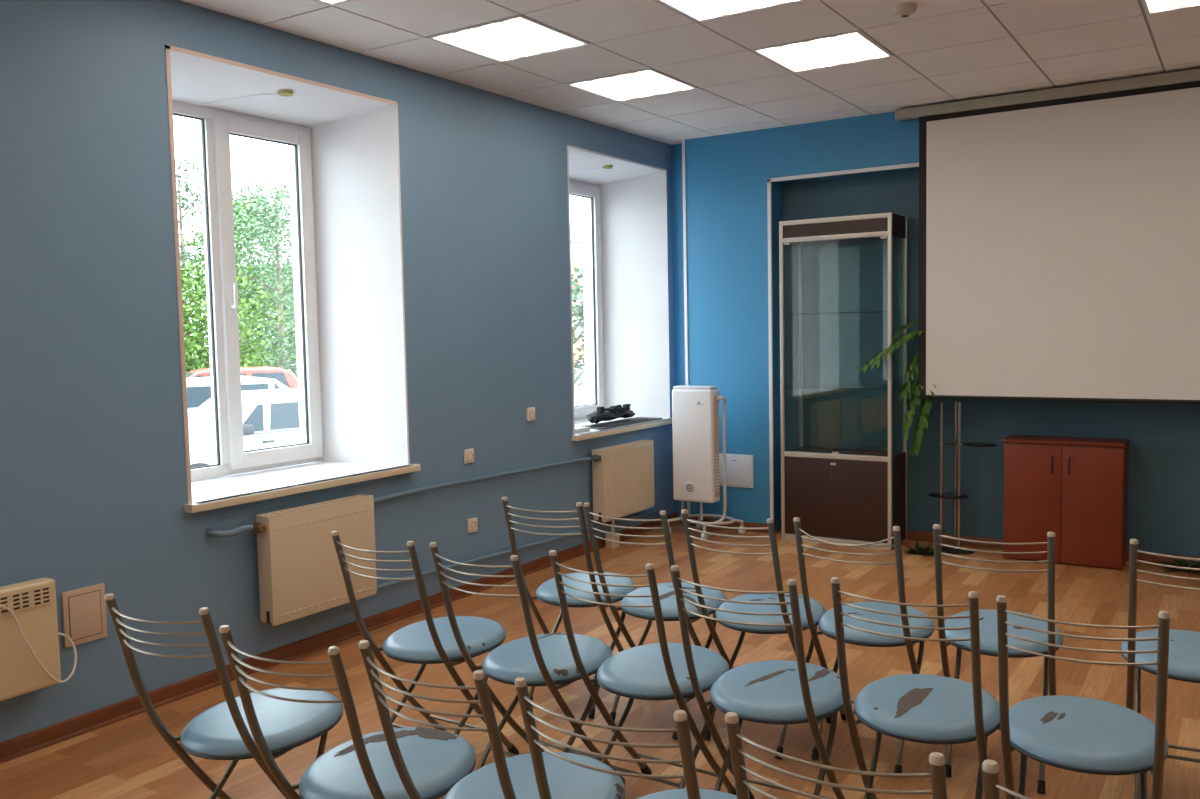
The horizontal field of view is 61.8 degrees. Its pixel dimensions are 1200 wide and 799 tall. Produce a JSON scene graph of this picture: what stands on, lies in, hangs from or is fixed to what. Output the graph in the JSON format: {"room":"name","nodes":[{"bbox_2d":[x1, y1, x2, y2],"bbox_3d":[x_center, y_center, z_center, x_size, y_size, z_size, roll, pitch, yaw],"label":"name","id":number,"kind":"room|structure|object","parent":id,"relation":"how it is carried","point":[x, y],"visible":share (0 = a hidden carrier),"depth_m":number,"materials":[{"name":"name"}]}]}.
{"room":"lecture room","nodes":[
{"label":"lecture room","id":0,"kind":"room"},
{"bbox_2d":[0,0,676,741],"bbox_3d":[-2.471,-0.284,4.090,0.720,3.423,10.800,1,5,33],"label":"wall","id":1,"kind":"structure","parent":0,"point":[93,480],"depth_m":4.39,"materials":[{"name":"paint"}]},
{"bbox_2d":[0,577,76,700],"bbox_3d":[-2.324,0.917,3.576,0.140,0.410,0.892,1,5,33],"label":"heater","id":2,"kind":"object","parent":1,"relation":"attached to","point":[29,638],"visible":1,"depth_m":3.77,"materials":[{"name":"beige plastic"}]},
{"bbox_2d":[0,585,54,614],"bbox_3d":[-2.302,0.769,3.512,0.004,0.070,0.788,1,5,33],"label":"vent","id":3,"kind":"object","parent":2,"relation":"attached to","point":[22,599],"depth_m":3.76,"materials":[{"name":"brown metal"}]},
{"bbox_2d":[61,583,106,647],"bbox_3d":[-2.084,0.872,4.058,0.016,0.222,0.175,1,5,33],"label":"access hatch","id":4,"kind":"object","parent":1,"relation":"attached to","point":[83,609],"visible":0.88,"depth_m":4.05,"materials":[{"name":"beige plastic"}]},
{"bbox_2d":[206,524,252,536],"bbox_3d":[-1.684,0.604,4.582,0.217,0.042,0.069,-4,5,-36],"label":"pipe","id":5,"kind":"object","parent":1,"relation":"attached to","point":[213,533],"visible":1,"depth_m":4.56,"materials":[{"name":"blue"}]},
{"bbox_2d":[165,44,420,512],"bbox_3d":[-1.748,-0.571,5.150,0.790,2.027,1.448,1,5,33],"label":"window","id":6,"kind":"structure","parent":1,"relation":"in","point":[343,144],"depth_m":5.56,"materials":[{"name":"white paint"}]},
{"bbox_2d":[199,89,292,104],"bbox_3d":[-1.785,-1.524,5.070,0.485,0.054,0.079,-1,4,6],"label":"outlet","id":7,"kind":"object","parent":6,"relation":"attached to","point":[283,92],"visible":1,"depth_m":5.04,"materials":[{"name":"yellow plastic"}]},
{"bbox_2d":[253,494,376,625],"bbox_3d":[-1.421,0.782,4.969,0.133,0.521,0.724,1,5,33],"label":"radiator","id":8,"kind":"object","parent":1,"relation":"attached to","point":[300,572],"visible":0.97,"depth_m":4.88,"materials":[{"name":"beige metal"}]},
{"bbox_2d":[259,494,371,518],"bbox_3d":[-1.398,0.528,4.967,0.093,0.013,0.660,1,5,33],"label":"grille","id":9,"kind":"object","parent":8,"relation":"attached to","point":[361,499],"depth_m":4.95,"materials":[{"name":"beige metal"}]},
{"bbox_2d":[0,512,678,763],"bbox_3d":[-2.179,1.323,3.913,0.030,0.070,10.395,1,5,33],"label":"baseboard","id":10,"kind":"structure","parent":1,"relation":"attached to","point":[39,739],"depth_m":4.78,"materials":[{"name":"brown wood"}]},
{"bbox_2d":[464,448,473,463],"bbox_3d":[-0.786,0.340,6.036,0.020,0.086,0.082,1,5,33],"label":"wall socket","id":11,"kind":"object","parent":1,"relation":"attached to","point":[468,453],"visible":1,"depth_m":6.03,"materials":[{"name":"beige plastic"}]},
{"bbox_2d":[467,517,477,532],"bbox_3d":[-0.770,0.762,6.078,0.020,0.086,0.082,1,5,33],"label":"wall socket","id":12,"kind":"object","parent":1,"relation":"attached to","point":[472,523],"visible":1,"depth_m":6.07,"materials":[{"name":"beige plastic"}]},
{"bbox_2d":[374,456,591,502],"bbox_3d":[-0.654,0.479,6.186,0.050,0.054,2.165,1,5,33],"label":"pipe","id":13,"kind":"object","parent":1,"relation":"attached to","point":[447,484],"visible":0.91,"depth_m":6.04,"materials":[{"name":"blue"}]},
{"bbox_2d":[377,508,662,589],"bbox_3d":[-0.375,0.945,6.660,0.025,0.111,3.196,1,5,33],"label":"pipe","id":14,"kind":"object","parent":1,"relation":"attached to","point":[394,582],"visible":0.74,"depth_m":6.31,"materials":[{"name":"blue"}]},
{"bbox_2d":[526,407,534,420],"bbox_3d":[-0.449,0.095,6.548,0.020,0.086,0.082,1,5,33],"label":"wall socket","id":15,"kind":"object","parent":1,"relation":"attached to","point":[530,412],"visible":1,"depth_m":6.54,"materials":[{"name":"beige plastic"}]},
{"bbox_2d":[567,145,671,440],"bbox_3d":[-0.107,-0.782,7.678,0.790,2.025,1.450,1,5,33],"label":"window","id":16,"kind":"structure","parent":1,"relation":"in","point":[625,241],"depth_m":8.17,"materials":[{"name":"white paint"}]},
{"bbox_2d":[575,427,589,433],"bbox_3d":[-0.165,0.219,7.177,0.100,0.030,0.200,1,5,33],"label":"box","id":17,"kind":"object","parent":16,"relation":"on","point":[577,429],"visible":0.56,"depth_m":7.15,"materials":[{"name":"white"}]},
{"bbox_2d":[572,165,612,170],"bbox_3d":[-0.145,-1.736,7.597,0.485,0.054,0.079,-1,4,6],"label":"outlet","id":18,"kind":"object","parent":16,"relation":"attached to","point":[605,166],"visible":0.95,"depth_m":7.57,"materials":[{"name":"yellow plastic"}]},
{"bbox_2d":[581,417,661,429],"bbox_3d":[0.146,0.179,7.748,0.260,0.017,0.940,1,5,33],"label":"ventilation grille","id":19,"kind":"object","parent":16,"relation":"on","point":[629,421],"visible":0.96,"depth_m":7.66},
{"bbox_2d":[586,404,634,423],"bbox_3d":[0.071,0.105,7.724,0.187,0.122,0.649,1,5,33],"label":"bundle","id":20,"kind":"object","parent":19,"relation":"on","point":[613,412],"visible":1,"depth_m":7.66,"materials":[{"name":"black fabric"}]},
{"bbox_2d":[591,440,654,547],"bbox_3d":[0.152,0.699,7.401,0.130,0.729,0.774,1,5,33],"label":"radiator","id":21,"kind":"object","parent":1,"relation":"attached to","point":[622,474],"visible":0.97,"depth_m":7.29,"materials":[{"name":"beige metal"}]},
{"bbox_2d":[595,440,652,451],"bbox_3d":[0.175,0.342,7.391,0.093,0.013,0.710,1,5,33],"label":"grille","id":22,"kind":"object","parent":21,"relation":"attached to","point":[626,447],"depth_m":7.39,"materials":[{"name":"beige metal"}]},
{"bbox_2d":[0,520,1199,798],"bbox_3d":[0.657,1.458,2.253,6.640,0.080,10.720,1,5,33],"label":"floor","id":23,"kind":"structure","parent":0,"point":[128,758],"depth_m":4.42,"materials":[{"name":"brown wood"}]},
{"bbox_2d":[104,593,342,798],"bbox_3d":[-1.021,0.957,2.866,0.409,0.918,0.637,1,5,29],"label":"metal chair","id":24,"kind":"object","parent":23,"relation":"on","point":[222,731],"visible":0.95,"depth_m":2.79,"materials":[{"name":"blue plastic"}]},
{"bbox_2d":[219,625,475,798],"bbox_3d":[-0.581,0.972,2.531,0.409,0.918,0.637,1,5,28],"label":"metal chair","id":25,"kind":"object","parent":23,"relation":"on","point":[361,767],"visible":0.95,"depth_m":2.48,"materials":[{"name":"brown paint"}]},
{"bbox_2d":[331,531,518,754],"bbox_3d":[-0.613,0.895,3.623,0.409,0.918,0.637,2,5,35],"label":"metal chair","id":26,"kind":"object","parent":23,"relation":"on","point":[431,640],"visible":0.87,"depth_m":3.55,"materials":[{"name":"brown paint"}]},
{"bbox_2d":[358,640,624,798],"bbox_3d":[-0.206,0.976,2.356,0.409,0.918,0.637,2,5,35],"label":"metal chair","id":27,"kind":"object","parent":23,"relation":"on","point":[513,777],"visible":0.94,"depth_m":2.36,"materials":[{"name":"brown paint"}]},
{"bbox_2d":[429,542,624,783],"bbox_3d":[-0.224,0.904,3.381,0.409,0.918,0.637,2,5,35],"label":"metal chair","id":28,"kind":"object","parent":23,"relation":"on","point":[546,659],"visible":0.88,"depth_m":3.31,"materials":[{"name":"brown paint"}]},
{"bbox_2d":[502,497,635,718],"bbox_3d":[-0.100,0.838,4.287,0.409,0.918,0.637,1,5,31],"label":"metal chair","id":29,"kind":"object","parent":23,"relation":"on","point":[547,592],"visible":0.7,"depth_m":4.17,"materials":[{"name":"brown paint"}]},
{"bbox_2d":[514,677,736,798],"bbox_3d":[0.143,0.985,2.129,0.409,0.918,0.637,2,5,34],"label":"metal chair","id":30,"kind":"object","parent":23,"relation":"on","point":[692,791],"visible":1,"depth_m":1.86,"materials":[{"name":"brown paint"}]},
{"bbox_2d":[549,550,735,794],"bbox_3d":[0.160,0.906,3.242,0.409,0.918,0.637,2,5,37],"label":"metal chair","id":31,"kind":"object","parent":23,"relation":"on","point":[657,671],"visible":0.88,"depth_m":3.18,"materials":[{"name":"brown paint"}]},
{"bbox_2d":[584,503,726,738],"bbox_3d":[0.261,0.846,4.068,0.409,0.918,0.637,1,5,33],"label":"metal chair","id":32,"kind":"object","parent":23,"relation":"on","point":[666,591],"visible":0.63,"depth_m":3.99,"materials":[{"name":"brown paint"}]},
{"bbox_2d":[668,385,744,539],"bbox_3d":[0.793,0.461,7.651,0.422,1.142,0.485,-5,6,-43],"label":"air purifier","id":33,"kind":"object","parent":23,"relation":"on","point":[695,409],"visible":0.87,"depth_m":7.50,"materials":[{"name":"white plastic"}]},
{"bbox_2d":[713,396,719,497],"bbox_3d":[0.870,0.352,7.479,0.006,0.758,0.080,1,5,33],"label":"grille","id":34,"kind":"object","parent":33,"relation":"attached to","point":[716,477],"depth_m":7.47,"materials":[{"name":"beige"}]},
{"bbox_2d":[681,510,831,758],"bbox_3d":[0.621,0.852,3.879,0.409,0.918,0.637,2,5,38],"label":"metal chair","id":35,"kind":"object","parent":23,"relation":"on","point":[818,610],"visible":0.74,"depth_m":3.78,"materials":[{"name":"brown paint"}]},
{"bbox_2d":[671,565,844,798],"bbox_3d":[0.510,0.914,3.033,0.409,0.918,0.637,2,5,34],"label":"metal chair","id":36,"kind":"object","parent":23,"relation":"on","point":[782,692],"visible":0.93,"depth_m":2.96,"materials":[{"name":"brown paint"}]},
{"bbox_2d":[725,712,946,798],"bbox_3d":[0.528,0.991,1.933,0.409,0.918,0.637,2,5,34],"label":"metal chair","id":37,"kind":"object","parent":23,"relation":"on","point":[937,773],"visible":1,"depth_m":1.67,"materials":[{"name":"brown paint"}]},
{"bbox_2d":[779,213,907,550],"bbox_3d":[1.770,-0.132,7.301,0.818,2.335,0.390,1,5,33],"label":"display cabinet","id":38,"kind":"object","parent":23,"relation":"on","point":[838,495],"visible":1,"depth_m":7.18,"materials":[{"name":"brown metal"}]},
{"bbox_2d":[784,311,894,314],"bbox_3d":[1.762,-0.626,7.270,0.786,0.006,0.346,1,5,33],"label":"glass shelf","id":39,"kind":"object","parent":38,"relation":"attached to","point":[800,312],"depth_m":7.17,"materials":[{"name":"grey"}]},
{"bbox_2d":[785,384,902,388],"bbox_3d":[1.773,-0.093,7.308,0.786,0.006,0.346,1,5,33],"label":"glass shelf","id":40,"kind":"object","parent":38,"relation":"attached to","point":[800,386],"depth_m":7.26,"materials":[{"name":"grey"}]},
{"bbox_2d":[793,517,933,777],"bbox_3d":[0.992,0.857,3.704,0.409,0.918,0.637,2,5,34],"label":"metal chair","id":41,"kind":"object","parent":23,"relation":"on","point":[826,622],"visible":0.7,"depth_m":3.60,"materials":[{"name":"brown paint"}]},
{"bbox_2d":[831,577,999,798],"bbox_3d":[0.919,0.917,2.875,0.409,0.918,0.637,1,5,31],"label":"metal chair","id":42,"kind":"object","parent":23,"relation":"on","point":[920,708],"visible":0.95,"depth_m":2.80,"materials":[{"name":"brown paint"}]},
{"bbox_2d":[903,539,943,556],"bbox_3d":[2.198,1.016,6.840,0.294,0.110,0.201,1,5,33],"label":"floor plant","id":43,"kind":"object","parent":23,"relation":"on","point":[919,550],"visible":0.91,"depth_m":6.84,"materials":[{"name":"green plant"}]},
{"bbox_2d":[928,401,996,553],"bbox_3d":[2.489,0.532,6.890,0.450,1.040,0.210,1,5,33],"label":"plant stand","id":44,"kind":"object","parent":23,"relation":"on","point":[957,496],"visible":0.93,"depth_m":6.91,"materials":[{"name":"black metal"}]},
{"bbox_2d":[928,492,968,498],"bbox_3d":[2.411,0.665,6.940,0.270,0.014,0.189,1,5,33],"label":"shelf","id":45,"kind":"object","parent":44,"relation":"attached to","point":[941,495],"depth_m":6.90,"materials":[{"name":"black glass"}]},
{"bbox_2d":[962,442,996,446],"bbox_3d":[2.577,0.306,6.814,0.230,0.014,0.161,1,5,33],"label":"shelf","id":46,"kind":"object","parent":44,"relation":"attached to","point":[974,444],"depth_m":6.77,"materials":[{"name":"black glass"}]},
{"bbox_2d":[933,524,1062,792],"bbox_3d":[1.411,0.858,3.559,0.409,0.918,0.637,1,5,29],"label":"metal chair","id":47,"kind":"object","parent":23,"relation":"on","point":[987,617],"visible":0.69,"depth_m":3.44,"materials":[{"name":"brown paint"}]},
{"bbox_2d":[982,759,1030,798],"bbox_3d":[0.899,0.999,1.720,0.409,0.918,0.637,2,5,34],"label":"metal chair","id":48,"kind":"object","parent":23,"relation":"on","point":[990,768],"visible":1,"depth_m":1.54,"materials":[{"name":"brown paint"}]},
{"bbox_2d":[1003,434,1129,569],"bbox_3d":[3.048,0.660,6.583,0.719,0.805,0.326,1,5,33],"label":"base cabinet","id":49,"kind":"object","parent":23,"relation":"on","point":[1075,489],"visible":0.99,"depth_m":6.46,"materials":[{"name":"brown wood"}]},
{"bbox_2d":[996,595,1169,798],"bbox_3d":[1.276,0.924,2.669,0.409,0.918,0.637,1,5,30],"label":"metal chair","id":50,"kind":"object","parent":23,"relation":"on","point":[1072,733],"visible":1,"depth_m":2.59,"materials":[{"name":"brown paint"}]},
{"bbox_2d":[1121,539,1199,798],"bbox_3d":[1.925,0.868,3.274,0.409,0.918,0.637,1,5,30],"label":"metal chair","id":51,"kind":"object","parent":23,"relation":"on","point":[1184,645],"visible":0.72,"depth_m":3.24,"materials":[{"name":"brown paint"}]},
{"bbox_2d":[1151,558,1199,572],"bbox_3d":[3.673,1.047,6.260,0.441,0.080,0.307,1,5,33],"label":"floor plant","id":52,"kind":"object","parent":23,"relation":"on","point":[1178,563],"visible":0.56,"depth_m":6.30,"materials":[{"name":"green plant"}]},
{"bbox_2d":[179,0,1199,144],"bbox_3d":[0.541,-1.626,1.962,6.610,0.030,10.500,1,5,33],"label":"ceiling","id":53,"kind":"structure","parent":0,"point":[945,51],"depth_m":5.31,"materials":[{"name":"tile"}]},
{"bbox_2d":[316,0,350,5],"bbox_3d":[-1.106,-1.750,4.049,0.584,0.060,0.584,1,5,33],"label":"ceiling light","id":54,"kind":"object","parent":53,"relation":"attached to","point":[329,2],"visible":1,"depth_m":4.41,"materials":[{"name":"white plastic"}]},
{"bbox_2d":[427,14,589,62],"bbox_3d":[-0.454,-1.835,5.053,0.584,0.060,0.584,1,5,33],"label":"ceiling light","id":55,"kind":"object","parent":53,"relation":"attached to","point":[519,36],"visible":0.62,"depth_m":5.04,"materials":[{"name":"white plastic"}]},
{"bbox_2d":[565,67,697,101],"bbox_3d":[0.198,-1.919,6.057,0.584,0.060,0.584,1,5,33],"label":"ceiling light","id":56,"kind":"object","parent":53,"relation":"attached to","point":[648,82],"visible":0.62,"depth_m":6.05,"materials":[{"name":"white plastic"}]},
{"bbox_2d":[656,0,804,21],"bbox_3d":[0.553,-1.809,4.402,0.584,0.060,0.584,1,5,33],"label":"ceiling light","id":57,"kind":"object","parent":53,"relation":"attached to","point":[696,10],"visible":1,"depth_m":4.60,"materials":[{"name":"white plastic"}]},
{"bbox_2d":[751,29,893,72],"bbox_3d":[1.205,-1.893,5.406,0.584,0.060,0.584,1,5,33],"label":"ceiling light","id":58,"kind":"object","parent":53,"relation":"attached to","point":[849,47],"visible":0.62,"depth_m":5.40,"materials":[{"name":"white plastic"}]},
{"bbox_2d":[893,2,916,16],"bbox_3d":[1.409,-1.794,4.636,0.110,0.047,0.110,1,5,33],"label":"smoke detector","id":59,"kind":"object","parent":53,"relation":"attached to","point":[905,9],"visible":1,"depth_m":4.60,"materials":[{"name":"beige plastic"}]},
{"bbox_2d":[1141,0,1199,14],"bbox_3d":[2.716,-1.855,4.428,0.584,0.060,0.584,1,5,33],"label":"ceiling light","id":60,"kind":"object","parent":53,"relation":"attached to","point":[1150,6],"visible":1,"depth_m":4.71,"materials":[{"name":"white plastic"}]},
{"bbox_2d":[671,111,1199,556],"bbox_3d":[3.414,-0.570,6.435,6.600,3.423,0.444,1,5,33],"label":"wall","id":61,"kind":"structure","parent":0,"point":[727,175],"depth_m":7.46,"materials":[{"name":"paint"}]},
{"bbox_2d":[682,140,689,514],"bbox_3d":[0.686,-0.545,7.946,0.024,2.973,0.022,1,5,33],"label":"trim","id":62,"kind":"structure","parent":61,"relation":"attached to","point":[683,141],"depth_m":7.90,"materials":[{"name":"white paint"}]},
{"bbox_2d":[719,453,753,487],"bbox_3d":[1.043,0.552,7.793,0.320,0.255,0.018,1,5,33],"label":"access hatch","id":63,"kind":"object","parent":61,"relation":"attached to","point":[739,468],"visible":0.7,"depth_m":7.77,"materials":[{"name":"white"}]},
{"bbox_2d":[767,163,918,519],"bbox_3d":[2.982,-0.270,6.478,4.059,2.676,0.019,1,5,33],"label":"trim","id":64,"kind":"structure","parent":61,"relation":"attached to","point":[769,180],"depth_m":7.52,"materials":[{"name":"white paint"}]},
{"bbox_2d":[857,320,935,455],"bbox_3d":[2.205,-0.070,6.938,0.855,0.961,0.355,-1,4,5],"label":"hanging plant","id":65,"kind":"object","parent":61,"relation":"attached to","point":[922,424],"visible":0.36,"depth_m":6.92,"materials":[{"name":"green plant"}]},
{"bbox_2d":[689,517,1199,567],"bbox_3d":[3.467,1.032,6.405,6.410,0.070,0.260,1,5,33],"label":"baseboard","id":66,"kind":"structure","parent":61,"relation":"attached to","point":[911,535],"depth_m":7.16,"materials":[{"name":"brown wood"}]},
{"bbox_2d":[895,68,1199,403],"bbox_3d":[3.277,-0.965,6.142,2.905,1.964,0.138,1,5,33],"label":"projection screen","id":67,"kind":"object","parent":61,"relation":"attached to","point":[1059,228],"visible":1,"depth_m":6.33,"materials":[{"name":"beige fabric"}]},
{"label":"outside","id":68,"kind":"structure","parent":0,"visible":0},
{"bbox_2d":[194,361,585,420],"bbox_3d":[-27.884,-0.425,47.942,88.980,0.100,130.000,1,5,33],"label":"pavement","id":69,"kind":"structure","parent":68,"point":[579,391],"depth_m":38.18,"materials":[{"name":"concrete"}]},
{"bbox_2d":[175,159,204,368],"bbox_3d":[-19.721,-5.765,46.596,4.363,10.419,4.483,1,5,33],"label":"tree","id":70,"kind":"object","parent":69,"relation":"on","point":[181,205],"visible":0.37,"depth_m":46.53,"materials":[{"name":"green plant"}]},
{"bbox_2d":[179,191,292,366],"bbox_3d":[-15.501,-4.670,42.925,4.716,8.747,4.945,-2,4,-10],"label":"tree","id":71,"kind":"object","parent":69,"relation":"on","point":[194,242],"visible":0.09,"depth_m":42.50,"materials":[{"name":"green plant"}]},
{"bbox_2d":[186,376,288,414],"bbox_3d":[-7.242,0.270,20.793,4.232,1.500,1.920,-4,5,-34],"label":"car","id":72,"kind":"object","parent":69,"relation":"on","point":[198,388],"visible":0.02,"depth_m":19.64,"materials":[{"name":"grey metal"}]},
{"bbox_2d":[179,176,296,376],"bbox_3d":[-12.317,-4.072,37.816,8.500,7.982,7.331,1,5,30],"label":"tree","id":73,"kind":"object","parent":69,"relation":"on","point":[276,212],"visible":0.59,"depth_m":36.94,"materials":[{"name":"green plant"}]},
{"bbox_2d":[180,260,296,372],"bbox_3d":[-13.804,-1.853,32.160,8.624,4.959,8.612,-2,4,-7],"label":"tree","id":74,"kind":"object","parent":69,"relation":"on","point":[193,348],"visible":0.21,"depth_m":31.83,"materials":[{"name":"green plant"}]},
{"bbox_2d":[186,366,297,387],"bbox_3d":[-9.909,-0.036,25.743,4.432,1.520,1.920,-3,5,-27],"label":"car","id":75,"kind":"object","parent":69,"relation":"on","point":[286,377],"visible":0.07,"depth_m":25.59,"materials":[{"name":"red"}]},
{"bbox_2d":[189,261,296,372],"bbox_3d":[-18.125,-4.058,52.441,10.785,6.216,11.296,0,4,14],"label":"tree","id":76,"kind":"object","parent":69,"relation":"on","point":[289,290],"visible":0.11,"depth_m":51.18,"materials":[{"name":"green plant"}]},
{"bbox_2d":[188,388,300,481],"bbox_3d":[-5.170,0.629,15.249,4.332,1.480,1.920,-5,6,-44],"label":"van","id":77,"kind":"object","parent":69,"relation":"on","point":[270,416],"visible":0.2,"depth_m":14.48,"materials":[{"name":"white painted metal"},{"name":"glass"},{"name":"black plastic"}]},
{"bbox_2d":[243,424,253,434],"bbox_3d":[-4.978,0.421,14.162,0.170,0.140,0.120,-5,6,-44],"label":"mirror","id":78,"kind":"object","parent":77,"relation":"attached to","point":[247,428],"depth_m":14.12,"materials":[{"name":"mirror"}]},
{"bbox_2d":[570,226,584,366],"bbox_3d":[-3.039,-6.742,65.620,12.600,9.000,8.800,-1,4,-3],"label":"building","id":79,"kind":"structure","parent":69,"relation":"on","point":[575,232],"depth_m":61.58,"materials":[{"name":"white"}]},
{"bbox_2d":[571,267,585,395],"bbox_3d":[-0.940,-1.784,29.774,3.486,4.397,3.895,1,5,33],"label":"tree","id":80,"kind":"object","parent":69,"relation":"on","point":[579,312],"visible":0.12,"depth_m":29.72,"materials":[{"name":"green plant"}]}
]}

